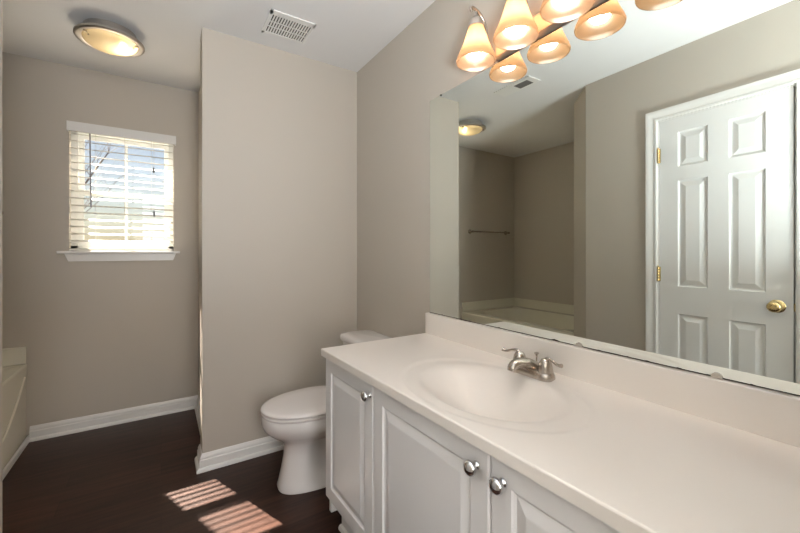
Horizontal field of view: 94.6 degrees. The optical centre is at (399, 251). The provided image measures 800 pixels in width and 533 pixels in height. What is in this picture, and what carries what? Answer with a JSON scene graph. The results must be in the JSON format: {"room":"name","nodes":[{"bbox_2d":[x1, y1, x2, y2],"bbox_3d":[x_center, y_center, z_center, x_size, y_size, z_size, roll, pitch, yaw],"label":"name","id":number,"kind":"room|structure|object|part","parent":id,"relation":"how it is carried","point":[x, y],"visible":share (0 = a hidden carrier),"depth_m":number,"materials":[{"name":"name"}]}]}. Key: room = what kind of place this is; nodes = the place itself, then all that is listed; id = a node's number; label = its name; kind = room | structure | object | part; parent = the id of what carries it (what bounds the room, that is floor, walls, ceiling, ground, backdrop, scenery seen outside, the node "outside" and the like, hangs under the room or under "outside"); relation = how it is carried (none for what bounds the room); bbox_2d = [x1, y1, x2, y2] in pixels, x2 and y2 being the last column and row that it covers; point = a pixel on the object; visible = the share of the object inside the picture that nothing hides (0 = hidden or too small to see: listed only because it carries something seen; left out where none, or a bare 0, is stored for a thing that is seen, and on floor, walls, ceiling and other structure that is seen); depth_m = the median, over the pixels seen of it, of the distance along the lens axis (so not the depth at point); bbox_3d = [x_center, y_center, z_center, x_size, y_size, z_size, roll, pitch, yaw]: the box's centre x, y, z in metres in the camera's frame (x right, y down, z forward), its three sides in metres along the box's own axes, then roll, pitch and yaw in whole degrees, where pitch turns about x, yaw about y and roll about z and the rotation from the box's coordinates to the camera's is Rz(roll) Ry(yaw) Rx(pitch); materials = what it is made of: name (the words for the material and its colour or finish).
{"room":"bathroom","nodes":[
{"label":"bathroom","id":0,"kind":"room"},
{"bbox_2d":[0,0,1,532],"bbox_3d":[-0.390,-0.017,-0.279,4.182,2.434,1.136,0,0,39],"label":"wall","id":1,"kind":"structure","parent":0,"point":[0,0],"depth_m":1.07,"materials":[{"name":"beige paint"}]},
{"bbox_2d":[2,435,29,480],"bbox_3d":[-1.964,1.181,1.741,0.014,0.038,1.436,0,0,-33],"label":"trim","id":2,"kind":"structure","parent":1,"relation":"attached to","point":[24,444],"depth_m":2.10,"materials":[{"name":"white paint"}]},
{"bbox_2d":[2,52,198,436],"bbox_3d":[-1.964,-0.017,2.681,2.888,2.434,0.140,0,0,-33],"label":"wall","id":3,"kind":"structure","parent":0,"point":[98,336],"depth_m":2.48,"materials":[{"name":"beige paint"}]},
{"bbox_2d":[56,251,179,253],"bbox_3d":[-1.956,0.004,2.608,0.686,0.018,0.100,0,0,-33],"label":"trim","id":4,"kind":"structure","parent":3,"relation":"attached to","point":[57,252],"depth_m":2.55,"materials":[{"name":"white paint"}]},
{"bbox_2d":[65,253,175,261],"bbox_3d":[-1.945,0.039,2.600,0.629,0.052,0.016,0,0,-33],"label":"trim","id":5,"kind":"structure","parent":3,"relation":"attached to","point":[169,256],"depth_m":2.58,"materials":[{"name":"white paint"}]},
{"bbox_2d":[71,131,172,248],"bbox_3d":[-1.996,-0.425,2.684,0.590,0.840,0.070,0,0,-33],"label":"window","id":6,"kind":"structure","parent":3,"relation":"in","point":[101,245],"depth_m":2.63,"materials":[{"name":"white plastic"}]},
{"bbox_2d":[66,120,175,250],"bbox_3d":[-1.934,-0.432,2.597,0.613,0.852,0.058,0,0,-33],"label":"window blind","id":7,"kind":"object","parent":6,"relation":"attached to","point":[73,126],"visible":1,"depth_m":2.58,"materials":[{"name":"white paint"}]},
{"bbox_3d":[-1.942,-0.014,2.602,0.582,0.016,0.036,0,0,-33],"label":"rail","id":8,"kind":"part","parent":7,"relation":"part of","materials":[{"name":"white plastic"}]},
{"bbox_3d":[-1.942,-0.822,2.601,0.582,0.036,0.042,0,0,-33],"label":"head rail","id":9,"kind":"part","parent":7,"relation":"part of","materials":[{"name":"white plastic"}]},
{"bbox_3d":[-1.941,-0.412,2.603,0.002,0.795,0.039,0,0,-33],"label":"ladder cord","id":10,"kind":"part","parent":7,"relation":"part of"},
{"bbox_3d":[-1.811,-0.412,2.687,0.002,0.795,0.039,0,0,-33],"label":"ladder cord","id":11,"kind":"part","parent":7,"relation":"part of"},
{"bbox_3d":[-1.984,-0.232,2.673,0.523,0.383,0.026,0,0,-33],"label":"sash","id":12,"kind":"part","parent":6,"relation":"part of","materials":[{"name":"white plastic"}]},
{"bbox_3d":[-2.000,-0.603,2.697,0.523,0.424,0.026,0,0,-33],"label":"sash","id":13,"kind":"part","parent":6,"relation":"part of","materials":[{"name":"white plastic"}]},
{"bbox_2d":[29,395,283,473],"bbox_3d":[-1.316,1.155,2.431,1.832,0.091,0.983,0,0,-33],"label":"baseboard","id":14,"kind":"structure","parent":3,"relation":"attached to","point":[100,420],"depth_m":2.41,"materials":[{"name":"white paint"}]},
{"bbox_2d":[2,409,341,532],"bbox_3d":[-0.505,1.230,0.321,3.100,0.060,5.688,0,0,-33],"label":"floor","id":15,"kind":"structure","parent":0,"point":[139,476],"depth_m":1.85,"materials":[{"name":"brown wood"}]},
{"bbox_2d":[2,346,26,469],"bbox_3d":[-2.353,0.898,1.483,0.930,0.603,1.446,0,0,-33],"label":"bathtub","id":16,"kind":"object","parent":15,"relation":"on","point":[14,366],"visible":0.94,"depth_m":2.17,"materials":[{"name":"beige plastic"}]},
{"bbox_3d":[-1.980,0.911,1.751,0.012,0.271,1.290,0,0,-33],"label":"apron moulding","id":17,"kind":"part","parent":16,"relation":"part of","materials":[{"name":"beige plastic"}]},
{"bbox_2d":[260,330,390,494],"bbox_3d":[-0.384,0.847,2.014,0.716,0.705,0.432,0,0,-33],"label":"toilet","id":18,"kind":"object","parent":15,"relation":"on","point":[295,418],"visible":0.37,"depth_m":1.85,"materials":[{"name":"white ceramic"}]},
{"bbox_3d":[-0.479,0.788,1.953,0.489,0.022,0.374,0,0,-33],"label":"lid","id":19,"kind":"part","parent":18,"relation":"part of","materials":[{"name":"white plastic"}]},
{"bbox_3d":[-0.482,0.811,1.951,0.476,0.018,0.368,0,0,-33],"label":"seat","id":20,"kind":"part","parent":18,"relation":"part of","materials":[{"name":"white plastic"}]},
{"bbox_3d":[-0.426,1.010,1.987,0.608,0.380,0.366,0,0,-33],"label":"bowl","id":21,"kind":"part","parent":18,"relation":"part of","materials":[{"name":"white ceramic"}]},
{"bbox_3d":[-0.176,0.515,2.149,0.220,0.040,0.432,0,0,-33],"label":"tank lid","id":22,"kind":"part","parent":18,"relation":"part of","materials":[{"name":"white ceramic"}]},
{"bbox_2d":[326,359,620,532],"bbox_3d":[0.291,0.818,1.105,0.571,0.764,1.433,0,0,-33],"label":"vanity cabinet","id":23,"kind":"object","parent":15,"relation":"on","point":[391,468],"visible":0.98,"depth_m":1.05,"materials":[{"name":"white paint"}]},
{"bbox_3d":[0.146,1.190,1.011,0.014,0.019,1.434,0,0,-35],"label":"shoe moulding","id":24,"kind":"part","parent":23,"relation":"part of","materials":[{"name":"white paint"}]},
{"bbox_3d":[-0.195,0.735,1.402,0.018,0.590,0.397,0,0,-35],"label":"cabinet door","id":25,"kind":"part","parent":23,"relation":"part of","materials":[{"name":"white wood"}]},
{"bbox_3d":[-0.114,0.484,1.238,0.035,0.036,0.036,0,0,-33],"label":"knob","id":26,"kind":"part","parent":23,"relation":"part of","materials":[{"name":"silver metal"}]},
{"bbox_3d":[0.062,0.735,1.029,0.018,0.590,0.505,0,0,-35],"label":"cabinet door","id":27,"kind":"part","parent":23,"relation":"part of","materials":[{"name":"white wood"}]},
{"bbox_3d":[0.163,0.489,0.838,0.035,0.036,0.036,0,0,-33],"label":"knob","id":28,"kind":"part","parent":23,"relation":"part of","materials":[{"name":"silver metal"}]},
{"bbox_3d":[0.206,0.490,0.775,0.035,0.036,0.036,0,0,-33],"label":"knob","id":29,"kind":"part","parent":23,"relation":"part of","materials":[{"name":"silver metal"}]},
{"bbox_3d":[0.354,0.735,0.607,0.018,0.590,0.518,0,0,-35],"label":"cabinet door","id":30,"kind":"part","parent":23,"relation":"part of","materials":[{"name":"white wood"}]},
{"bbox_2d":[321,313,799,532],"bbox_3d":[0.294,0.417,1.105,0.568,0.223,1.432,0,0,-33],"label":"countertop","id":31,"kind":"structure","parent":23,"relation":"on","point":[638,446],"depth_m":0.84,"materials":[{"name":"beige stone"}]},
{"bbox_2d":[502,347,562,381],"bbox_3d":[0.432,0.375,1.227,0.162,0.076,0.184,0,0,8],"label":"faucet","id":32,"kind":"object","parent":31,"relation":"on","point":[542,371],"visible":1,"depth_m":1.18,"materials":[{"name":"silver metal"}]},
{"bbox_3d":[0.393,0.350,1.294,0.078,0.026,0.021,0,0,44],"label":"lever","id":33,"kind":"part","parent":32,"relation":"part of","materials":[{"name":"silver metal"}]},
{"bbox_3d":[0.413,0.367,1.275,0.049,0.049,0.049,0,0,-33],"label":"handle","id":34,"kind":"part","parent":32,"relation":"part of","materials":[{"name":"silver metal"}]},
{"bbox_3d":[0.410,0.378,1.212,0.151,0.069,0.056,0,0,-33],"label":"spout","id":35,"kind":"part","parent":32,"relation":"part of","materials":[{"name":"silver metal"}]},
{"bbox_3d":[0.469,0.367,1.190,0.049,0.049,0.049,0,0,-33],"label":"handle","id":36,"kind":"part","parent":32,"relation":"part of","materials":[{"name":"silver metal"}]},
{"bbox_3d":[0.478,0.350,1.163,0.021,0.026,0.078,0,0,-20],"label":"lever","id":37,"kind":"part","parent":32,"relation":"part of","materials":[{"name":"silver metal"}]},
{"bbox_2d":[2,0,434,91],"bbox_3d":[-0.505,-1.264,0.321,3.100,0.060,5.688,0,0,-33],"label":"ceiling","id":38,"kind":"structure","parent":0,"point":[347,34],"depth_m":2.03,"materials":[{"name":"white paint"}]},
{"bbox_2d":[73,18,144,56],"bbox_3d":[-1.623,-1.183,2.070,0.316,0.104,0.316,0,0,-33],"label":"ceiling light","id":39,"kind":"object","parent":38,"relation":"attached to","point":[109,37],"visible":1,"depth_m":2.00,"materials":[{"name":"beige glass"}]},
{"bbox_2d":[261,9,315,43],"bbox_3d":[-0.614,-1.231,2.030,0.240,0.007,0.224,0,0,-33],"label":"ceiling vent","id":40,"kind":"object","parent":38,"relation":"in","point":[277,23],"visible":1,"depth_m":2.02,"materials":[{"name":"white paint"}]},
{"bbox_2d":[199,27,356,452],"bbox_3d":[-0.950,-0.017,2.685,0.942,2.434,0.954,0,0,-33],"label":"wall","id":41,"kind":"structure","parent":0,"point":[278,128],"depth_m":2.23,"materials":[{"name":"beige paint"}]},
{"bbox_2d":[357,0,799,396],"bbox_3d":[0.716,-0.017,1.087,0.120,2.434,5.448,0,0,-33],"label":"wall","id":42,"kind":"structure","parent":0,"point":[396,88],"depth_m":2.06,"materials":[{"name":"beige paint"}]},
{"bbox_2d":[456,0,609,71],"bbox_3d":[0.463,-0.847,1.207,0.174,0.215,0.729,0,0,-33],"label":"vanity light","id":43,"kind":"object","parent":42,"relation":"attached to","point":[517,29],"visible":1,"depth_m":1.29,"materials":[{"name":"beige glass"}]},
{"bbox_3d":[0.297,-0.812,1.443,0.153,0.144,0.153,0,0,-33],"label":"lamp shade","id":44,"kind":"part","parent":43,"relation":"part of","materials":[{"name":"orange glass"}]},
{"bbox_3d":[0.297,-0.809,1.443,0.069,0.105,0.069,0,0,-33],"label":"bulb","id":45,"kind":"part","parent":43,"relation":"part of","materials":[{"name":"beige glass"}]},
{"bbox_3d":[0.317,-0.874,1.456,0.115,0.162,0.034,0,0,-33],"label":"arm","id":46,"kind":"part","parent":43,"relation":"part of","materials":[{"name":"silver metal"}]},
{"bbox_3d":[0.402,-0.812,1.282,0.153,0.144,0.153,0,0,-33],"label":"lamp shade","id":47,"kind":"part","parent":43,"relation":"part of","materials":[{"name":"orange glass"}]},
{"bbox_3d":[0.402,-0.809,1.282,0.069,0.105,0.069,0,0,-33],"label":"bulb","id":48,"kind":"part","parent":43,"relation":"part of","materials":[{"name":"beige glass"}]},
{"bbox_3d":[0.526,-0.800,1.246,0.026,0.090,0.524,0,0,-33],"label":"plate","id":49,"kind":"part","parent":43,"relation":"part of","materials":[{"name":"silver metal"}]},
{"bbox_3d":[0.506,-0.809,1.121,0.069,0.105,0.069,0,0,-33],"label":"bulb","id":50,"kind":"part","parent":43,"relation":"part of","materials":[{"name":"beige glass"}]},
{"bbox_3d":[0.506,-0.812,1.121,0.153,0.144,0.153,0,0,-33],"label":"lamp shade","id":51,"kind":"part","parent":43,"relation":"part of","materials":[{"name":"orange glass"}]},
{"bbox_2d":[425,313,799,447],"bbox_3d":[0.524,0.357,1.254,0.021,0.102,1.432,0,0,-33],"label":"backsplash","id":52,"kind":"structure","parent":42,"relation":"attached to","point":[770,414],"depth_m":0.99,"materials":[{"name":"beige stone"}]},
{"bbox_2d":[430,0,799,395],"bbox_3d":[0.534,-0.224,1.251,0.006,1.054,1.411,0,0,-33],"label":"wall mirror","id":53,"kind":"object","parent":42,"relation":"attached to","point":[625,181],"visible":1,"depth_m":1.03,"materials":[{"name":"white mirror"}]},
{"bbox_2d":[710,372,722,379],"bbox_3d":[0.763,0.298,0.889,0.003,0.013,0.023,0,0,-33],"label":"mirror clip","id":54,"kind":"object","parent":53,"relation":"attached to","point":[714,375],"visible":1,"depth_m":0.89,"materials":[{"name":"clear plastic"}]},
{"label":"outside","id":55,"kind":"structure","parent":0,"visible":0},
{"bbox_2d":[84,141,150,211],"bbox_3d":[-8.931,-0.944,8.126,5.990,10.331,9.917,0,0,-33],"label":"bare tree","id":56,"kind":"object","parent":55,"point":[101,161],"visible":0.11,"depth_m":8.91,"materials":[{"name":"brown plant"}]}
]}

